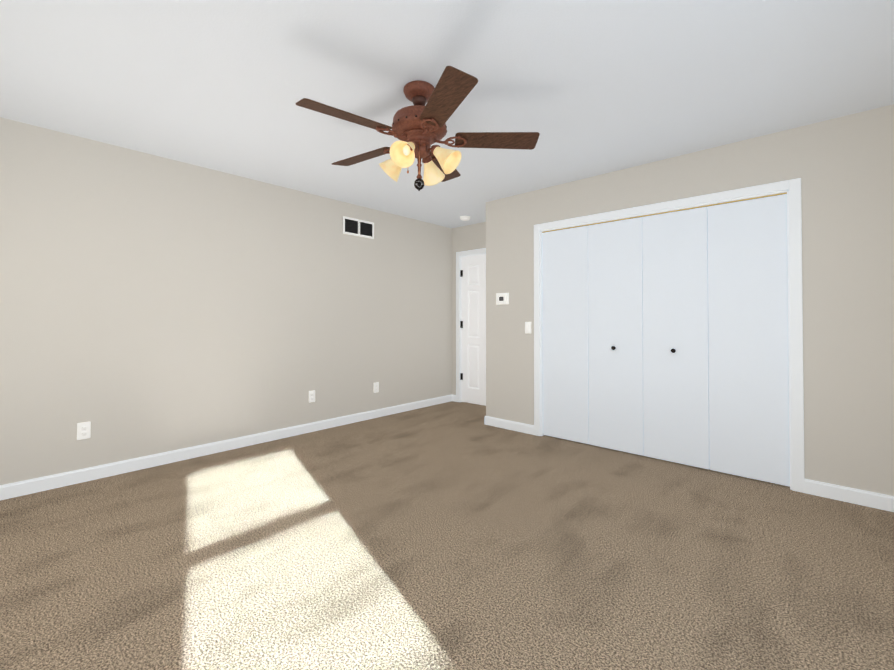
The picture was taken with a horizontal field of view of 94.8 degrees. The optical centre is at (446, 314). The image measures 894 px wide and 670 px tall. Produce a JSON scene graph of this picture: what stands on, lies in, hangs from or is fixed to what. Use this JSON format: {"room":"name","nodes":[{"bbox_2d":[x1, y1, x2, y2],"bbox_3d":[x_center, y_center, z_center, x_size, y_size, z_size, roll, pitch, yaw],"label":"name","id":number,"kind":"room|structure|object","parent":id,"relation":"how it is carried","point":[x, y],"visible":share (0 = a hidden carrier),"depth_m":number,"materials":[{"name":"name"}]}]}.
{"room":"empty bedroom","nodes":[
{"label":"empty bedroom","id":0,"kind":"room"},
{"bbox_2d":[0,117,451,484],"bbox_3d":[-1.652,-0.024,4.002,0.100,2.440,5.200,-1,-1,42],"label":"wall","id":1,"kind":"structure","parent":0,"point":[150,304],"depth_m":3.37,"materials":[{"name":"grey paint"}]},
{"bbox_2d":[77,422,90,439],"bbox_3d":[-2.568,0.822,2.905,0.011,0.117,0.072,-1,-1,42],"label":"electrical outlet","id":2,"kind":"object","parent":1,"relation":"attached to","point":[83,430],"visible":1,"depth_m":2.90,"materials":[{"name":"white plastic"}]},
{"bbox_2d":[0,394,455,499],"bbox_3d":[-1.604,1.150,3.943,0.030,0.092,5.000,-1,-1,42],"label":"baseboard","id":3,"kind":"structure","parent":1,"relation":"attached to","point":[35,485],"depth_m":3.36,"materials":[{"name":"white wood"}]},
{"bbox_2d":[309,390,314,402],"bbox_3d":[-1.382,0.839,4.204,0.011,0.117,0.072,-1,-1,42],"label":"electrical outlet","id":4,"kind":"object","parent":1,"relation":"attached to","point":[311,396],"visible":1,"depth_m":4.20,"materials":[{"name":"white plastic"}]},
{"bbox_2d":[343,216,373,238],"bbox_3d":[-0.997,-0.980,4.648,0.012,0.190,0.420,-1,-1,42],"label":"air vent","id":5,"kind":"object","parent":1,"relation":"in","point":[357,227],"visible":1,"depth_m":4.64,"materials":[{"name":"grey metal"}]},
{"bbox_2d":[374,382,378,392],"bbox_3d":[-0.829,0.855,4.810,0.011,0.117,0.072,-1,-1,42],"label":"electrical outlet","id":6,"kind":"object","parent":1,"relation":"attached to","point":[376,386],"visible":1,"depth_m":4.81,"materials":[{"name":"white plastic"}]},
{"bbox_2d":[0,401,893,669],"bbox_3d":[0.046,1.226,2.434,4.700,0.100,5.200,-1,-1,42],"label":"floor","id":7,"kind":"structure","parent":0,"point":[452,535],"depth_m":1.93,"materials":[{"name":"carpet"}]},
{"bbox_2d":[0,0,893,227],"bbox_3d":[0.046,-1.313,2.467,4.700,0.100,5.200,-1,-1,42],"label":"ceiling","id":8,"kind":"structure","parent":0,"point":[584,89],"depth_m":2.20,"materials":[{"name":"white paint"}]},
{"bbox_2d":[296,66,539,190],"bbox_3d":[-0.188,-0.978,2.304,1.279,0.575,1.286,-1,-1,42],"label":"ceiling fan","id":9,"kind":"object","parent":8,"relation":"hanging from","point":[418,128],"visible":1,"depth_m":2.23,"materials":[{"name":"brown wood"}]},
{"bbox_2d":[460,216,469,220],"bbox_3d":[0.228,-1.210,5.171,0.132,0.037,0.132,-1,-1,42],"label":"smoke detector","id":10,"kind":"object","parent":8,"relation":"attached to","point":[464,218],"visible":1,"depth_m":5.13,"materials":[{"name":"white plastic"}]},
{"bbox_2d":[452,222,485,394],"bbox_3d":[1.766,-0.019,4.333,4.500,2.440,0.100,-1,-1,42],"label":"wall","id":11,"kind":"structure","parent":0,"point":[469,237],"depth_m":5.76,"materials":[{"name":"grey paint"}]},
{"bbox_2d":[456,248,485,401],"bbox_3d":[0.491,0.170,5.485,0.884,2.092,0.116,-1,-1,42],"label":"door frame","id":12,"kind":"structure","parent":11,"relation":"attached to","point":[459,255],"depth_m":5.71,"materials":[{"name":"white wood"}]},
{"bbox_2d":[460,254,485,405],"bbox_3d":[0.461,0.200,5.458,0.744,2.006,0.090,-1,-1,42],"label":"hinged door","id":13,"kind":"structure","parent":11,"relation":"in","point":[473,329],"depth_m":5.57,"materials":[{"name":"white wood"}]},
{"bbox_2d":[486,104,893,495],"bbox_3d":[1.911,-0.028,3.646,3.360,2.440,0.720,-1,-1,42],"label":"wall","id":14,"kind":"structure","parent":0,"point":[842,168],"depth_m":2.68,"materials":[{"name":"grey paint"}]},
{"bbox_2d":[496,293,508,304],"bbox_3d":[0.583,-0.167,4.356,0.160,0.120,0.026,-1,-1,42],"label":"thermostat","id":15,"kind":"object","parent":14,"relation":"attached to","point":[502,298],"visible":1,"depth_m":4.34,"materials":[{"name":"white plastic"}]},
{"bbox_2d":[484,416,533,434],"bbox_3d":[0.648,1.154,4.289,0.608,0.092,0.013,-1,-1,42],"label":"baseboard","id":16,"kind":"structure","parent":14,"relation":"attached to","point":[496,422],"depth_m":4.28,"materials":[{"name":"white wood"}]},
{"bbox_2d":[525,322,530,332],"bbox_3d":[0.817,0.132,4.145,0.072,0.117,0.016,-1,-1,42],"label":"light switch","id":17,"kind":"object","parent":14,"relation":"attached to","point":[527,327],"visible":1,"depth_m":4.14,"materials":[{"name":"white plastic"}]},
{"bbox_2d":[542,226,588,443],"bbox_3d":[1.126,0.185,3.917,0.466,1.998,0.034,-1,-1,42],"label":"closet door","id":18,"kind":"structure","parent":14,"relation":"in","point":[565,344],"depth_m":3.89,"materials":[{"name":"white wood"}]},
{"bbox_2d":[588,217,643,455],"bbox_3d":[1.461,0.180,3.588,0.466,1.998,0.068,-1,-1,42],"label":"closet door","id":19,"kind":"structure","parent":14,"relation":"in","point":[615,301],"depth_m":3.58,"materials":[{"name":"white wood"}]},
{"bbox_2d":[534,178,804,492],"bbox_3d":[1.652,0.143,3.450,2.024,2.092,0.116,-1,-1,42],"label":"trim","id":20,"kind":"structure","parent":14,"relation":"attached to","point":[791,189],"depth_m":2.80,"materials":[{"name":"white wood"}]},
{"bbox_2d":[642,207,709,469],"bbox_3d":[1.807,0.176,3.272,0.466,1.998,0.068,-1,-1,42],"label":"closet door","id":21,"kind":"structure","parent":14,"relation":"in","point":[675,345],"depth_m":3.26,"materials":[{"name":"white wood"}]},
{"bbox_2d":[707,194,789,486],"bbox_3d":[2.165,0.172,2.968,0.466,1.998,0.034,-1,-1,42],"label":"closet door","id":22,"kind":"structure","parent":14,"relation":"in","point":[748,342],"depth_m":2.94,"materials":[{"name":"white wood"}]},
{"bbox_2d":[804,479,893,511],"bbox_3d":[2.624,1.131,2.484,0.698,0.092,0.013,-1,-1,42],"label":"baseboard","id":23,"kind":"structure","parent":14,"relation":"attached to","point":[811,487],"depth_m":2.57,"materials":[{"name":"white wood"}]}
]}

